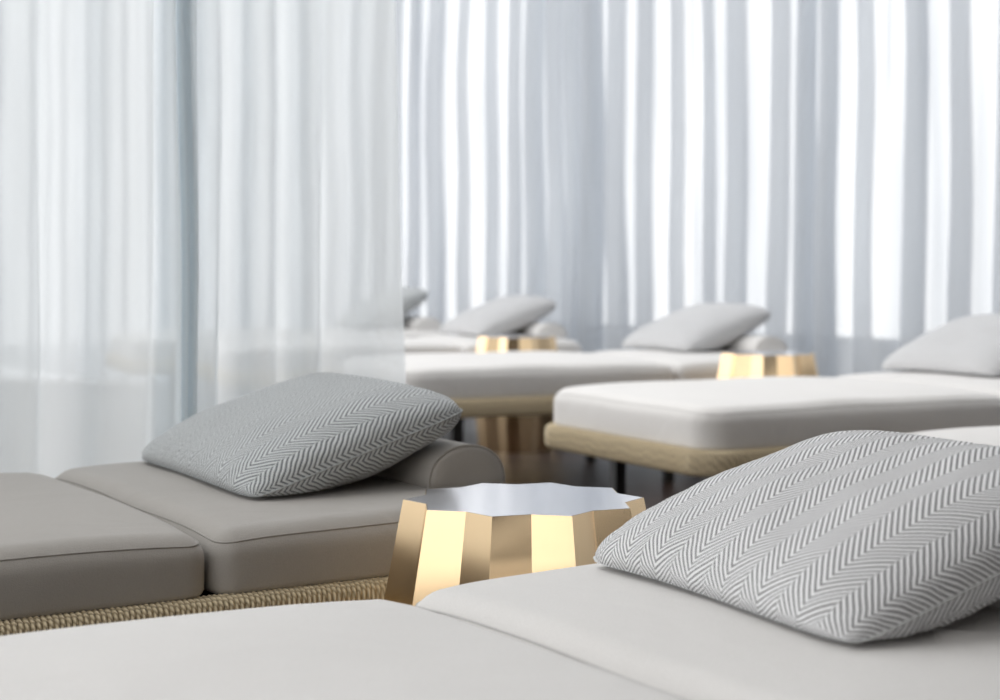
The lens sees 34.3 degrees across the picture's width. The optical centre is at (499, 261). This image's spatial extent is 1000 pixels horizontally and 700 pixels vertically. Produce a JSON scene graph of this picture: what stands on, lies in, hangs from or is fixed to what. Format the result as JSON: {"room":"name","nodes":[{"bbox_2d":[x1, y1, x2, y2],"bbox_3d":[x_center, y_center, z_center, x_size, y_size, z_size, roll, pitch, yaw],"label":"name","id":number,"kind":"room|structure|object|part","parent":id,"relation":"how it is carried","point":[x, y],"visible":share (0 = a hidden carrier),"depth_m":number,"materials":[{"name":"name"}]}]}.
{"room":"spa","nodes":[
{"label":"spa","id":0,"kind":"room"},
{"bbox_2d":[440,418,709,509],"bbox_3d":[-0.750,0.880,4.100,13.500,0.120,16.200,0,0,0],"label":"floor","id":1,"kind":"structure","parent":0,"point":[557,466],"depth_m":6.25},
{"bbox_2d":[0,0,198,477],"bbox_3d":[-1.728,-0.636,2.594,2.632,2.888,0.124,0,0,-32],"label":"sheer curtain","id":2,"kind":"object","parent":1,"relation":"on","point":[99,208],"visible":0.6,"depth_m":3.17,"materials":[{"name":"white fabric"}]},
{"bbox_2d":[0,438,504,635],"bbox_3d":[-0.804,0.559,2.474,1.720,0.522,0.875,0,0,-31],"label":"daybed","id":3,"kind":"object","parent":1,"relation":"on","point":[118,542],"visible":0.57,"depth_m":2.31,"materials":[{"name":"fabric"}]},
{"bbox_2d":[0,473,203,620],"bbox_3d":[-1.065,0.414,2.315,1.068,0.103,0.842,0,0,-32],"label":"cushion","id":4,"kind":"object","parent":3,"relation":"on","point":[73,548],"depth_m":2.19,"materials":[{"name":"beige fabric"}]},
{"bbox_3d":[-0.804,0.496,2.474,1.720,0.068,0.875,0,0,-32],"label":"rope frame","id":5,"kind":"part","parent":3,"relation":"part of","materials":[{"name":"beige fabric"}]},
{"bbox_2d":[57,461,500,593],"bbox_3d":[-0.351,0.415,2.752,0.618,0.101,0.842,0,0,-32],"label":"cushion","id":6,"kind":"object","parent":3,"relation":"on","point":[338,539],"depth_m":2.37,"materials":[{"name":"beige fabric"}]},
{"bbox_2d":[141,372,462,496],"bbox_3d":[-0.361,0.283,2.820,0.386,0.158,0.608,0,0,-29],"label":"throw pillow","id":7,"kind":"object","parent":3,"relation":"on","point":[311,432],"visible":1,"depth_m":2.62,"materials":[{"name":"grey fabric"}]},
{"bbox_2d":[196,0,405,412],"bbox_3d":[-0.432,-0.636,3.449,0.544,2.888,0.089,0,0,-24],"label":"sheer curtain","id":8,"kind":"object","parent":1,"relation":"on","point":[300,271],"visible":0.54,"depth_m":3.45,"materials":[{"name":"white fabric"}]},
{"bbox_2d":[404,315,450,337],"bbox_3d":[-1.140,0.555,8.469,1.720,0.530,0.875,0,0,-21],"label":"daybed","id":9,"kind":"object","parent":1,"relation":"on","point":[414,326],"visible":0.03,"depth_m":8.50,"materials":[{"name":"grey fabric"}]},
{"bbox_2d":[402,287,427,315],"bbox_3d":[-0.648,0.247,8.787,0.402,0.222,0.530,0,0,-21],"label":"throw pillow","id":10,"kind":"object","parent":9,"relation":"on","point":[413,298],"visible":0.2,"depth_m":8.60,"materials":[{"name":"grey fabric"}]},
{"bbox_2d":[404,329,450,337],"bbox_3d":[-0.644,0.418,8.660,0.618,0.127,0.842,0,0,-21],"label":"cushion","id":11,"kind":"object","parent":9,"relation":"on","point":[413,333],"depth_m":8.36,"materials":[{"name":"grey fabric"}]},
{"bbox_2d":[404,322,581,441],"bbox_3d":[-0.520,0.555,7.619,1.720,0.530,0.875,0,0,-21],"label":"daybed","id":12,"kind":"object","parent":1,"relation":"on","point":[460,343],"visible":0.05,"depth_m":7.51,"materials":[{"name":"grey fabric"}]},
{"bbox_2d":[404,337,460,353],"bbox_3d":[-0.806,0.417,7.510,1.068,0.129,0.842,0,0,-21],"label":"cushion","id":13,"kind":"object","parent":12,"relation":"on","point":[418,344],"depth_m":7.30,"materials":[{"name":"grey fabric"}]},
{"bbox_2d":[438,295,556,335],"bbox_3d":[-0.017,0.262,7.957,0.432,0.194,0.529,0,0,-25],"label":"throw pillow","id":14,"kind":"object","parent":12,"relation":"on","point":[505,315],"visible":0.98,"depth_m":7.78,"materials":[{"name":"grey fabric"}]},
{"bbox_2d":[416,334,581,352],"bbox_3d":[-0.024,0.418,7.810,0.618,0.127,0.842,0,0,-21],"label":"cushion","id":15,"kind":"object","parent":12,"relation":"on","point":[463,343],"depth_m":7.53,"materials":[{"name":"grey fabric"}]},
{"bbox_2d":[0,563,999,699],"bbox_3d":[-0.091,0.555,1.386,1.720,0.530,0.875,0,0,-32],"label":"daybed","id":16,"kind":"object","parent":1,"relation":"on","point":[596,631],"visible":0.7,"depth_m":1.49,"materials":[{"name":"fabric"}]},
{"bbox_2d":[0,599,681,699],"bbox_3d":[-0.350,0.417,1.224,1.068,0.129,0.842,0,0,-32],"label":"cushion","id":17,"kind":"object","parent":16,"relation":"on","point":[377,649],"depth_m":1.45,"materials":[{"name":"grey fabric"}]},
{"bbox_2d":[418,563,999,699],"bbox_3d":[0.359,0.418,1.667,0.618,0.127,0.842,0,0,-32],"label":"cushion","id":18,"kind":"object","parent":16,"relation":"on","point":[681,643],"depth_m":1.54,"materials":[{"name":"grey fabric"}]},
{"bbox_2d":[593,430,999,642],"bbox_3d":[0.382,0.279,1.785,0.390,0.155,0.514,0,0,-25],"label":"throw pillow","id":19,"kind":"object","parent":16,"relation":"on","point":[851,536],"visible":1,"depth_m":1.65,"materials":[{"name":"grey fabric"}]},
{"bbox_2d":[384,483,645,605],"bbox_3d":[0.033,0.573,2.235,0.398,0.494,0.384,0,0,0],"label":"side table","id":20,"kind":"object","parent":1,"relation":"on","point":[446,537],"visible":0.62,"depth_m":2.12,"materials":[{"name":"gold metal"}]},
{"bbox_2d":[476,335,557,452],"bbox_3d":[0.075,0.573,7.100,0.398,0.494,0.384,0,0,0],"label":"side table","id":21,"kind":"object","parent":1,"relation":"on","point":[514,434],"visible":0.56,"depth_m":6.97,"materials":[{"name":"gold metal"}]},
{"bbox_2d":[405,334,787,481],"bbox_3d":[0.291,0.555,6.276,1.720,0.530,0.875,0,0,-22],"label":"daybed","id":22,"kind":"object","parent":1,"relation":"on","point":[505,383],"visible":0.34,"depth_m":5.82,"materials":[{"name":"grey fabric"}]},
{"bbox_3d":[-0.156,0.672,5.728,0.036,0.295,0.036,0,0,-22],"label":"leg","id":23,"kind":"part","parent":22,"relation":"part of","materials":[{"name":"black metal"}]},
{"bbox_3d":[0.291,0.512,6.276,1.720,0.068,0.875,0,0,-22],"label":"rope frame","id":24,"kind":"part","parent":22,"relation":"part of","materials":[{"name":"beige fabric"}]},
{"bbox_2d":[405,351,672,398],"bbox_3d":[0.008,0.417,6.161,1.068,0.129,0.842,0,0,-22],"label":"cushion","id":25,"kind":"object","parent":22,"relation":"on","point":[505,374],"depth_m":5.80,"materials":[{"name":"grey fabric"}]},
{"bbox_3d":[0.373,0.672,6.675,0.036,0.295,0.036,0,0,-22],"label":"leg","id":26,"kind":"part","parent":22,"relation":"part of","materials":[{"name":"black metal"}]},
{"bbox_2d":[593,348,732,380],"bbox_3d":[0.784,0.418,6.475,0.618,0.127,0.842,0,0,-22],"label":"cushion","id":27,"kind":"object","parent":22,"relation":"on","point":[683,365],"depth_m":6.12,"materials":[{"name":"grey fabric"}]},
{"bbox_3d":[0.627,0.672,6.045,0.036,0.295,0.036,0,0,-22],"label":"leg","id":28,"kind":"part","parent":22,"relation":"part of","materials":[{"name":"black metal"}]},
{"bbox_2d":[622,303,771,350],"bbox_3d":[0.799,0.264,6.637,0.423,0.190,0.529,0,0,-26],"label":"throw pillow","id":29,"kind":"object","parent":22,"relation":"on","point":[704,326],"visible":1,"depth_m":6.47,"materials":[{"name":"grey fabric"}]},
{"bbox_2d":[395,0,999,376],"bbox_3d":[-0.951,-1.286,8.581,13.362,4.188,2.606,0,0,37],"label":"sheer curtain","id":30,"kind":"object","parent":1,"relation":"on","point":[831,168],"visible":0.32,"depth_m":7.48,"materials":[{"name":"white fabric"}]},
{"bbox_2d":[717,351,817,378],"bbox_3d":[0.960,0.573,5.800,0.398,0.494,0.384,0,0,0],"label":"side table","id":31,"kind":"object","parent":1,"relation":"on","point":[735,364],"visible":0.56,"depth_m":5.68,"materials":[{"name":"gold metal"}]},
{"bbox_2d":[545,370,999,494],"bbox_3d":[1.060,0.555,4.843,1.720,0.530,0.875,0,0,-29],"label":"daybed","id":32,"kind":"object","parent":1,"relation":"on","point":[707,427],"visible":0.81,"depth_m":4.39,"materials":[{"name":"grey fabric"}]},
{"bbox_3d":[0.353,0.672,4.846,0.036,0.295,0.036,0,0,-29],"label":"leg","id":33,"kind":"part","parent":32,"relation":"part of","materials":[{"name":"black metal"}]},
{"bbox_3d":[1.060,0.512,4.843,1.720,0.068,0.875,0,0,-29],"label":"rope frame","id":34,"kind":"part","parent":32,"relation":"part of","materials":[{"name":"beige fabric"}]},
{"bbox_2d":[554,376,999,450],"bbox_3d":[0.791,0.417,4.697,1.068,0.129,0.842,0,0,-29],"label":"cushion","id":35,"kind":"object","parent":32,"relation":"on","point":[775,413],"depth_m":4.39,"materials":[{"name":"grey fabric"}]},
{"bbox_2d":[838,370,999,395],"bbox_3d":[1.527,0.418,5.096,0.618,0.127,0.842,0,0,-29],"label":"cushion","id":36,"kind":"object","parent":32,"relation":"on","point":[987,384],"depth_m":5.00,"materials":[{"name":"grey fabric"}]},
{"bbox_2d":[881,314,999,375],"bbox_3d":[1.558,0.265,5.250,0.415,0.187,0.529,0,0,-28],"label":"throw pillow","id":37,"kind":"object","parent":32,"relation":"on","point":[970,345],"visible":1,"depth_m":5.18,"materials":[{"name":"grey fabric"}]},
{"bbox_2d":[908,426,999,446],"bbox_3d":[1.687,0.555,3.493,1.720,0.530,0.875,0,0,-29],"label":"daybed","id":38,"kind":"object","parent":1,"relation":"on","point":[988,435],"visible":0.04,"depth_m":3.40,"materials":[{"name":"grey fabric"}]}
]}

